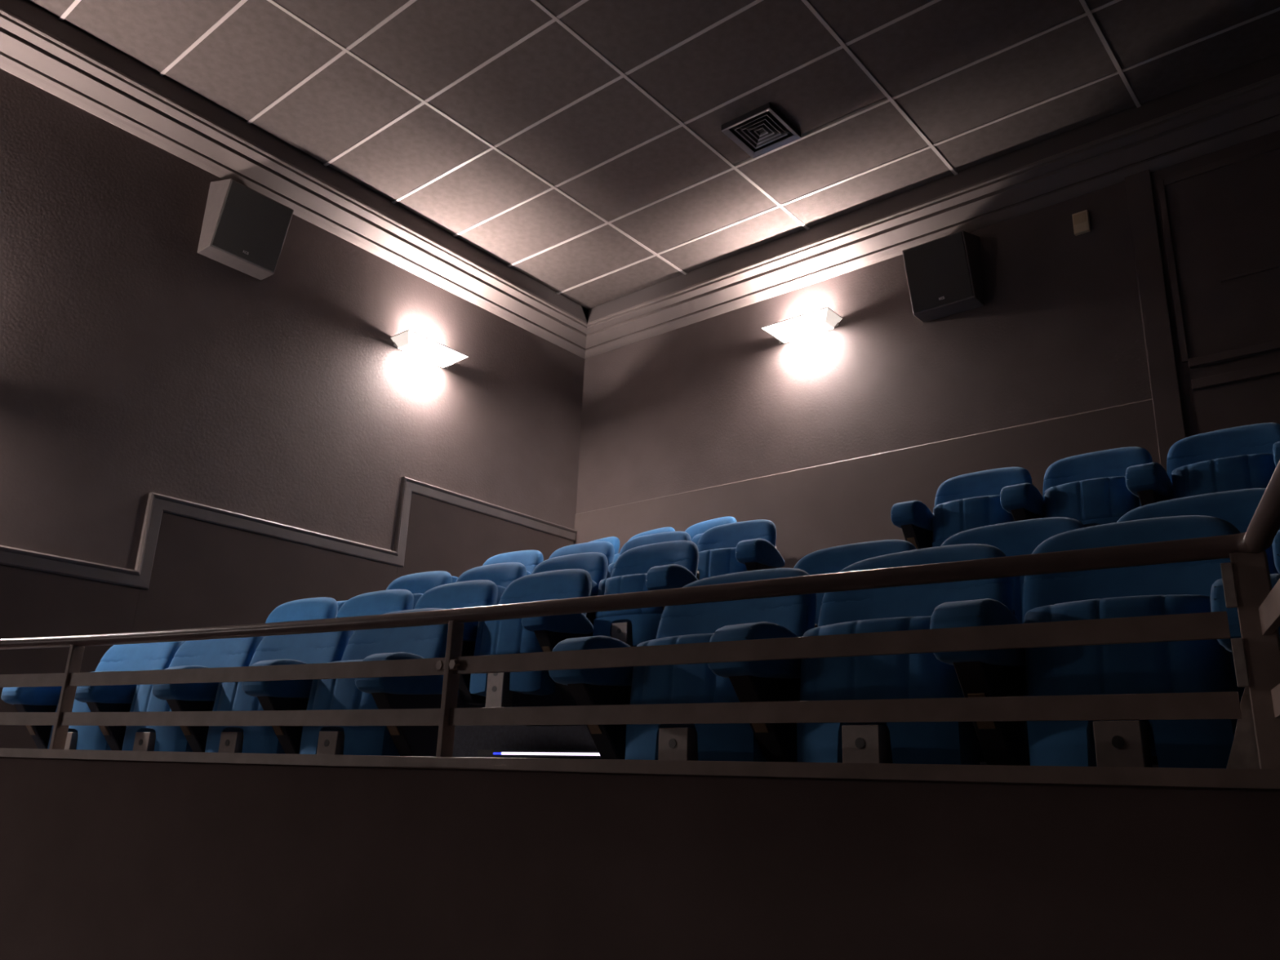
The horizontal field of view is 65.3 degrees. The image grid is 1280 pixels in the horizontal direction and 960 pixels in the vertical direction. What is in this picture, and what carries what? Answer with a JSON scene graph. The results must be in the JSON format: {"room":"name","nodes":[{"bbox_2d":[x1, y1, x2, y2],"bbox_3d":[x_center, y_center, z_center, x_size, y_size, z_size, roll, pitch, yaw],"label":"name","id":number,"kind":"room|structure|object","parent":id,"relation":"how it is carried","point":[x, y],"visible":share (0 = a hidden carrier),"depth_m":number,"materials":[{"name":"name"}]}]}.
{"room":"movie theater","nodes":[
{"label":"movie theater","id":0,"kind":"room"},
{"bbox_2d":[0,51,586,569],"bbox_3d":[-4.285,-0.352,4.817,0.120,5.750,11.300,-12,-22,38],"label":"wall","id":1,"kind":"structure","parent":0,"point":[135,362],"depth_m":6.61,"materials":[{"name":"paint"}]},
{"bbox_2d":[197,178,293,279],"bbox_3d":[-2.677,-1.741,6.823,0.311,0.554,0.470,-12,-22,38],"label":"loudspeaker","id":2,"kind":"object","parent":1,"relation":"attached to","point":[244,230],"visible":1,"depth_m":6.73,"materials":[{"name":"plastic"}]},
{"bbox_2d":[0,476,577,748],"bbox_3d":[-3.465,1.019,5.332,0.040,3.498,8.788,-12,-22,38],"label":"wainscoting","id":3,"kind":"structure","parent":1,"relation":"attached to","point":[197,565],"depth_m":6.41,"materials":[{"name":"paint"}]},
{"bbox_2d":[0,0,587,359],"bbox_3d":[-4.034,-2.754,5.436,0.314,0.322,11.310,-12,-22,38],"label":"trim","id":4,"kind":"structure","parent":1,"relation":"attached to","point":[31,34],"depth_m":6.92,"materials":[{"name":"grey paint"}]},
{"bbox_2d":[391,329,468,368],"bbox_3d":[-1.669,-1.026,7.945,0.225,0.076,0.600,-12,-22,38],"label":"wall lamp","id":5,"kind":"object","parent":1,"relation":"attached to","point":[409,341],"visible":1,"depth_m":7.88,"materials":[{"name":"silver metal"}]},
{"bbox_2d":[398,344,453,368],"bbox_3d":[-1.704,-0.986,7.962,0.132,0.004,0.450,-12,-22,38],"label":"diffuser","id":6,"kind":"object","parent":5,"relation":"attached to","point":[420,351],"depth_m":7.94,"materials":[{"name":"white glass"}]},
{"bbox_2d":[457,685,577,707],"bbox_3d":[-1.018,1.589,5.757,3.192,0.844,0.841,-9,-21,32],"label":"floor","id":7,"kind":"structure","parent":0,"point":[519,700],"depth_m":5.09,"materials":[{"name":"carpet"}]},
{"bbox_2d":[337,570,452,613],"bbox_3d":[-1.537,0.877,6.156,0.640,0.715,0.533,-9,-20,31],"label":"seat","id":8,"kind":"object","parent":7,"relation":"on","point":[421,582],"visible":0.17,"depth_m":6.31,"materials":[{"name":"blue fabric"}]},
{"bbox_2d":[412,562,526,609],"bbox_3d":[-1.036,0.798,5.844,0.640,0.715,0.533,-9,-21,32],"label":"seat","id":9,"kind":"object","parent":7,"relation":"on","point":[504,574],"visible":0.13,"depth_m":5.98,"materials":[{"name":"blue fabric"}]},
{"bbox_2d":[496,551,608,604],"bbox_3d":[-0.542,0.716,5.522,0.640,0.715,0.533,-10,-21,33],"label":"seat","id":10,"kind":"object","parent":7,"relation":"on","point":[596,564],"visible":0.11,"depth_m":5.64,"materials":[{"name":"blue fabric"}]},
{"bbox_2d":[586,540,699,646],"bbox_3d":[-0.014,0.622,5.162,0.740,0.715,0.533,-10,-21,34],"label":"seat","id":11,"kind":"object","parent":7,"relation":"on","point":[668,564],"visible":0.59,"depth_m":5.08,"materials":[{"name":"blue fabric"}]},
{"bbox_2d":[595,573,663,618],"bbox_3d":[-0.046,0.601,5.121,0.440,0.229,0.165,-10,-21,34],"label":"seat cushion","id":12,"kind":"object","parent":11,"relation":"on","point":[634,582],"depth_m":5.06,"materials":[{"name":"blue fabric"}]},
{"bbox_2d":[0,756,1279,959],"bbox_3d":[-0.238,1.199,1.828,9.492,1.291,0.608,-8,-20,30],"label":"wall","id":13,"kind":"structure","parent":0,"point":[100,860],"depth_m":2.06,"materials":[{"name":"paint"}]},
{"bbox_2d":[0,747,1279,789],"bbox_3d":[-0.214,0.571,2.023,9.494,0.027,0.651,-8,-20,30],"label":"trim","id":14,"kind":"structure","parent":13,"relation":"on","point":[1269,779],"depth_m":1.89,"materials":[{"name":"paint"}]},
{"bbox_2d":[0,459,1279,768],"bbox_3d":[-1.662,1.183,2.592,6.195,1.676,1.028,-11,-21,35],"label":"balcony railing","id":15,"kind":"object","parent":14,"relation":"on","point":[1246,581],"visible":0.96,"depth_m":1.93,"materials":[{"name":"paint"}]},
{"bbox_2d":[29,0,1279,319],"bbox_3d":[-0.565,-3.736,2.779,9.475,0.251,11.420,-12,-22,38],"label":"ceiling","id":16,"kind":"structure","parent":0,"point":[580,146],"depth_m":6.32,"materials":[{"name":"white tile"}]},
{"bbox_2d":[720,102,800,158],"bbox_3d":[0.808,-2.355,6.663,0.380,0.122,0.380,-12,-22,38],"label":"ceiling vent","id":17,"kind":"object","parent":16,"relation":"in","point":[764,129],"visible":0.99,"depth_m":6.65,"materials":[{"name":"black plastic"}]},
{"bbox_2d":[452,724,1158,767],"bbox_3d":[0.854,0.988,3.135,9.448,0.555,1.954,-9,-21,32],"label":"floor","id":18,"kind":"structure","parent":0,"point":[468,740],"depth_m":4.12,"materials":[{"name":"carpet"}]},
{"bbox_2d":[265,597,337,622],"bbox_3d":[-2.075,0.974,5.564,0.640,0.715,0.533,-9,-20,31],"label":"seat","id":19,"kind":"object","parent":18,"relation":"on","point":[313,608],"visible":0.13,"depth_m":5.72,"materials":[{"name":"blue fabric"}]},
{"bbox_2d":[264,589,413,636],"bbox_3d":[-1.572,0.896,5.255,0.640,0.715,0.533,-9,-21,32],"label":"seat","id":20,"kind":"object","parent":18,"relation":"on","point":[383,602],"visible":0.14,"depth_m":5.42,"materials":[{"name":"blue fabric"}]},
{"bbox_2d":[354,579,497,695],"bbox_3d":[-1.077,0.814,4.935,0.640,0.715,0.533,-10,-21,33],"label":"seat","id":21,"kind":"object","parent":18,"relation":"on","point":[480,593],"visible":0.14,"depth_m":5.08,"materials":[{"name":"blue fabric"}]},
{"bbox_2d":[458,568,593,707],"bbox_3d":[-0.547,0.722,4.577,0.740,0.715,0.533,-10,-21,34],"label":"seat","id":22,"kind":"object","parent":18,"relation":"on","point":[540,633],"visible":0.49,"depth_m":4.46,"materials":[{"name":"blue fabric"}]},
{"bbox_2d":[473,617,542,656],"bbox_3d":[-0.580,0.701,4.536,0.440,0.229,0.165,-10,-21,34],"label":"seat cushion","id":23,"kind":"object","parent":22,"relation":"on","point":[500,637],"depth_m":4.46,"materials":[{"name":"blue fabric"}]},
{"bbox_2d":[477,749,601,758],"bbox_3d":[-0.178,1.059,3.861,1.262,0.028,0.017,-11,-22,36],"label":"step light","id":24,"kind":"object","parent":18,"relation":"attached to","point":[481,753],"visible":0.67,"depth_m":4.02,"materials":[{"name":"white plastic"}]},
{"bbox_2d":[793,539,916,625],"bbox_3d":[0.671,0.538,3.662,0.640,0.715,0.533,-12,-22,37],"label":"seat","id":25,"kind":"object","parent":18,"relation":"on","point":[832,559],"visible":0.13,"depth_m":3.84,"materials":[{"name":"blue fabric"}]},
{"bbox_2d":[815,592,824,625],"bbox_3d":[0.676,0.509,3.592,0.440,0.229,0.165,-12,-22,37],"label":"seat cushion","id":26,"kind":"object","parent":25,"relation":"on","point":[820,597],"depth_m":3.55,"materials":[{"name":"blue fabric"}]},
{"bbox_2d":[940,516,1085,623],"bbox_3d":[1.133,0.441,3.298,0.640,0.715,0.533,-12,-22,38],"label":"seat","id":27,"kind":"object","parent":18,"relation":"on","point":[1022,537],"visible":0.07,"depth_m":3.43,"materials":[{"name":"blue fabric"}]},
{"bbox_2d":[1013,575,1024,623],"bbox_3d":[1.135,0.412,3.228,0.440,0.229,0.165,-12,-22,38],"label":"seat cushion","id":28,"kind":"object","parent":27,"relation":"on","point":[1018,581],"depth_m":3.12,"materials":[{"name":"blue fabric"}]},
{"bbox_2d":[1116,488,1279,573],"bbox_3d":[1.623,0.332,2.893,0.740,0.715,0.533,-13,-23,39],"label":"seat","id":29,"kind":"object","parent":18,"relation":"on","point":[1237,508],"visible":0.09,"depth_m":3.06,"materials":[{"name":"blue fabric"}]},
{"bbox_2d":[1265,544,1279,573],"bbox_3d":[1.587,0.312,2.855,0.440,0.229,0.165,-13,-23,39],"label":"seat cushion","id":30,"kind":"object","parent":29,"relation":"on","point":[1273,570],"depth_m":2.73,"materials":[{"name":"blue fabric"}]},
{"bbox_2d":[576,114,1279,513],"bbox_3d":[2.963,0.307,6.048,9.475,5.750,0.120,-12,-22,38],"label":"wall","id":31,"kind":"structure","parent":0,"point":[1058,331],"depth_m":7.00,"materials":[{"name":"paint"}]},
{"bbox_2d":[760,306,842,343],"bbox_3d":[1.265,-1.200,7.839,0.600,0.076,0.225,-12,-22,38],"label":"wall lamp","id":32,"kind":"object","parent":31,"relation":"attached to","point":[824,319],"visible":1,"depth_m":7.79,"materials":[{"name":"silver metal"}]},
{"bbox_2d":[775,322,833,342],"bbox_3d":[1.292,-1.157,7.860,0.450,0.004,0.132,-12,-22,38],"label":"diffuser","id":33,"kind":"object","parent":32,"relation":"attached to","point":[807,329],"depth_m":7.84,"materials":[{"name":"white glass"}]},
{"bbox_2d":[573,398,1160,568],"bbox_3d":[1.224,1.223,7.187,4.848,2.760,0.022,-12,-22,38],"label":"wainscoting","id":34,"kind":"structure","parent":31,"relation":"attached to","point":[811,509],"depth_m":7.20,"materials":[{"name":"paint"}]},
{"bbox_2d":[584,53,1279,359],"bbox_3d":[2.962,-2.123,6.608,9.365,0.322,0.314,-12,-22,38],"label":"trim","id":35,"kind":"structure","parent":31,"relation":"attached to","point":[1248,94],"depth_m":7.03,"materials":[{"name":"grey paint"}]},
{"bbox_2d":[902,230,984,322],"bbox_3d":[2.146,-1.477,7.094,0.455,0.554,0.311,-12,-22,38],"label":"loudspeaker","id":36,"kind":"object","parent":31,"relation":"attached to","point":[944,277],"visible":1,"depth_m":7.01,"materials":[{"name":"plastic"}]},
{"bbox_2d":[1071,209,1090,235],"bbox_3d":[2.941,-1.714,6.662,0.098,0.152,0.036,-12,-22,38],"label":"alarm box","id":37,"kind":"object","parent":31,"relation":"attached to","point":[1081,221],"visible":1,"depth_m":6.64,"materials":[{"name":"beige plastic"}]},
{"bbox_2d":[1124,140,1279,471],"bbox_3d":[4.212,-0.164,5.001,2.906,4.310,0.050,-12,-22,38],"label":"trim","id":38,"kind":"structure","parent":31,"relation":"attached to","point":[1156,318],"depth_m":6.13,"materials":[{"name":"brown wood"}]},
{"bbox_3d":[0.292,0.987,2.474,9.354,0.280,1.540,-12,-22,38],"label":"floor","id":39,"kind":"structure","parent":0,"visible":0},
{"bbox_2d":[0,640,184,750],"bbox_3d":[-2.539,1.045,4.660,0.640,0.715,0.533,-8,-20,28],"label":"seat","id":40,"kind":"object","parent":39,"relation":"on","point":[153,655],"visible":0.27,"depth_m":4.65,"materials":[{"name":"blue fabric"}]},
{"bbox_2d":[55,697,90,711],"bbox_3d":[-2.522,1.018,4.592,0.440,0.229,0.165,-8,-20,28],"label":"seat cushion","id":41,"kind":"object","parent":40,"relation":"on","point":[78,706],"depth_m":4.50,"materials":[{"name":"blue fabric"}]},
{"bbox_2d":[75,635,264,751],"bbox_3d":[-2.037,0.967,4.350,0.640,0.715,0.533,-8,-20,29],"label":"seat","id":42,"kind":"object","parent":39,"relation":"on","point":[237,651],"visible":0.27,"depth_m":4.32,"materials":[{"name":"blue fabric"}]},
{"bbox_2d":[129,684,172,711],"bbox_3d":[-2.022,0.939,4.281,0.440,0.229,0.165,-8,-20,29],"label":"seat cushion","id":43,"kind":"object","parent":42,"relation":"on","point":[142,699],"depth_m":4.24,"materials":[{"name":"blue fabric"}]},
{"bbox_2d":[151,618,354,753],"bbox_3d":[-1.543,0.884,4.029,0.640,0.715,0.533,-9,-20,31],"label":"seat","id":44,"kind":"object","parent":39,"relation":"on","point":[327,646],"visible":0.36,"depth_m":4.00,"materials":[{"name":"blue fabric"}]},
{"bbox_2d":[212,681,263,711],"bbox_3d":[-1.529,0.857,3.960,0.440,0.229,0.165,-9,-20,31],"label":"seat cushion","id":45,"kind":"object","parent":44,"relation":"on","point":[227,696],"depth_m":3.91,"materials":[{"name":"blue fabric"}]},
{"bbox_2d":[241,608,448,756],"bbox_3d":[-1.013,0.792,3.672,0.740,0.715,0.533,-9,-21,32],"label":"seat","id":46,"kind":"object","parent":39,"relation":"on","point":[424,642],"visible":0.59,"depth_m":3.56,"materials":[{"name":"blue fabric"}]},
{"bbox_2d":[306,659,377,710],"bbox_3d":[-1.043,0.771,3.629,0.440,0.229,0.165,-9,-21,32],"label":"seat cushion","id":47,"kind":"object","parent":46,"relation":"on","point":[335,694],"depth_m":3.56,"materials":[{"name":"blue fabric"}]},
{"bbox_2d":[548,568,817,761],"bbox_3d":[0.145,0.573,2.836,0.640,0.715,0.533,-12,-22,38],"label":"seat","id":48,"kind":"object","parent":39,"relation":"on","point":[690,683],"visible":0.52,"depth_m":2.80,"materials":[{"name":"blue fabric"}]},
{"bbox_2d":[630,633,739,704],"bbox_3d":[0.149,0.545,2.767,0.440,0.229,0.165,-12,-22,38],"label":"seat cushion","id":49,"kind":"object","parent":48,"relation":"on","point":[690,683],"depth_m":2.71,"materials":[{"name":"blue fabric"}]},
{"bbox_2d":[707,543,1015,764],"bbox_3d":[0.576,0.483,2.499,0.640,0.715,0.533,-13,-23,41],"label":"seat","id":50,"kind":"object","parent":39,"relation":"on","point":[909,607],"visible":0.59,"depth_m":2.45,"materials":[{"name":"blue fabric"}]},
{"bbox_2d":[800,616,964,701],"bbox_3d":[0.575,0.455,2.429,0.440,0.229,0.165,-13,-23,41],"label":"seat cushion","id":51,"kind":"object","parent":50,"relation":"on","point":[918,675],"depth_m":2.35,"materials":[{"name":"blue fabric"}]},
{"bbox_2d":[929,515,1279,768],"bbox_3d":[1.031,0.381,2.119,0.659,0.715,0.533,-11,-22,36],"label":"seat","id":52,"kind":"object","parent":39,"relation":"on","point":[1195,586],"visible":0.53,"depth_m":2.08,"materials":[{"name":"blue fabric"}]},
{"bbox_2d":[1023,594,1234,696],"bbox_3d":[0.997,0.361,2.079,0.392,0.229,0.165,-11,-22,36],"label":"seat cushion","id":53,"kind":"object","parent":52,"relation":"on","point":[1195,665],"depth_m":2.01,"materials":[{"name":"blue fabric"}]},
{"bbox_3d":[-0.469,1.655,6.413,3.074,1.151,1.281,-12,-22,38],"label":"floor","id":54,"kind":"structure","parent":0,"visible":0},
{"bbox_2d":[451,550,543,582],"bbox_3d":[-1.034,0.794,6.857,0.640,0.715,0.533,-9,-21,31],"label":"seat","id":55,"kind":"object","parent":54,"relation":"on","point":[530,559],"visible":0.09,"depth_m":6.99,"materials":[{"name":"blue fabric"}]},
{"bbox_2d":[526,541,614,575],"bbox_3d":[-0.533,0.715,6.543,0.640,0.715,0.533,-9,-21,32],"label":"seat","id":56,"kind":"object","parent":54,"relation":"on","point":[606,548],"visible":0.08,"depth_m":6.70,"materials":[{"name":"blue fabric"}]},
{"bbox_2d":[606,531,691,578],"bbox_3d":[-0.040,0.632,6.221,0.640,0.715,0.533,-10,-21,33],"label":"seat","id":57,"kind":"object","parent":54,"relation":"on","point":[670,535],"visible":0.15,"depth_m":6.40,"materials":[{"name":"blue fabric"}]},
{"bbox_2d":[606,562,614,578],"bbox_3d":[-0.030,0.604,6.151,0.440,0.229,0.165,-10,-21,33],"label":"seat cushion","id":58,"kind":"object","parent":57,"relation":"on","point":[611,566],"depth_m":6.22,"materials":[{"name":"blue fabric"}]},
{"bbox_2d":[697,519,785,579],"bbox_3d":[0.488,0.538,5.860,0.740,0.715,0.533,-10,-21,35],"label":"seat","id":59,"kind":"object","parent":54,"relation":"on","point":[745,545],"visible":0.49,"depth_m":5.78,"materials":[{"name":"blue fabric"}]},
{"bbox_2d":[697,547,746,579],"bbox_3d":[0.455,0.518,5.819,0.440,0.229,0.165,-10,-21,35],"label":"seat cushion","id":60,"kind":"object","parent":59,"relation":"on","point":[717,562],"depth_m":5.75,"materials":[{"name":"blue fabric"}]},
{"bbox_3d":[0.122,1.696,7.130,3.074,1.545,1.235,-12,-22,38],"label":"floor","id":61,"kind":"structure","parent":0,"visible":0},
{"bbox_2d":[590,536,619,555],"bbox_3d":[-0.514,0.785,8.082,0.533,0.715,0.628,18,-23,-40],"label":"seat","id":62,"kind":"object","parent":61,"relation":"on","point":[614,540],"visible":0.11,"depth_m":8.08,"materials":[{"name":"blue fabric"}]},
{"bbox_2d":[613,526,675,563],"bbox_3d":[-0.074,0.690,7.725,0.533,0.715,0.628,18,-23,-40],"label":"seat","id":63,"kind":"object","parent":61,"relation":"on","point":[667,529],"visible":0.09,"depth_m":7.83,"materials":[{"name":"blue fabric"}]},
{"bbox_2d":[613,553,618,563],"bbox_3d":[-0.085,0.662,7.660,0.165,0.229,0.440,18,-23,-40],"label":"seat cushion","id":64,"kind":"object","parent":63,"relation":"on","point":[615,556],"depth_m":7.70,"materials":[{"name":"blue fabric"}]},
{"bbox_2d":[684,515,737,545],"bbox_3d":[0.396,0.586,7.337,0.533,0.715,0.715,18,-23,-40],"label":"seat","id":65,"kind":"object","parent":61,"relation":"on","point":[696,531],"visible":0.07,"depth_m":7.52,"materials":[{"name":"blue fabric"}]},
{"bbox_3d":[3.536,0.952,4.009,6.280,1.340,1.748,-12,-22,38],"label":"floor","id":66,"kind":"structure","parent":0,"visible":0},
{"bbox_2d":[890,466,1032,549],"bbox_3d":[1.759,0.239,5.386,0.640,0.715,0.533,-12,-22,37],"label":"seat","id":67,"kind":"object","parent":66,"relation":"on","point":[964,502],"visible":0.6,"depth_m":5.38,"materials":[{"name":"blue fabric"}]},
{"bbox_2d":[933,494,1014,541],"bbox_3d":[1.764,0.211,5.316,0.440,0.229,0.165,-12,-22,37],"label":"seat cushion","id":68,"kind":"object","parent":67,"relation":"on","point":[950,518],"depth_m":5.27,"materials":[{"name":"blue fabric"}]},
{"bbox_2d":[1000,446,1152,527],"bbox_3d":[2.223,0.143,5.024,0.640,0.715,0.533,-12,-22,38],"label":"seat","id":69,"kind":"object","parent":66,"relation":"on","point":[1091,489],"visible":0.65,"depth_m":5.01,"materials":[{"name":"blue fabric"}]},
{"bbox_2d":[1044,475,1139,520],"bbox_3d":[2.226,0.114,4.954,0.440,0.229,0.165,-12,-22,38],"label":"seat cushion","id":70,"kind":"object","parent":69,"relation":"on","point":[1109,498],"depth_m":4.88,"materials":[{"name":"blue fabric"}]},
{"bbox_2d":[1124,422,1279,506],"bbox_3d":[2.716,0.035,4.622,0.740,0.715,0.533,-13,-23,39],"label":"seat","id":71,"kind":"object","parent":66,"relation":"on","point":[1245,456],"visible":0.62,"depth_m":4.66,"materials":[{"name":"blue fabric"}]},
{"bbox_2d":[1171,453,1275,498],"bbox_3d":[2.680,0.015,4.584,0.440,0.229,0.165,-13,-23,39],"label":"seat cushion","id":72,"kind":"object","parent":71,"relation":"on","point":[1255,470],"depth_m":4.53,"materials":[{"name":"blue fabric"}]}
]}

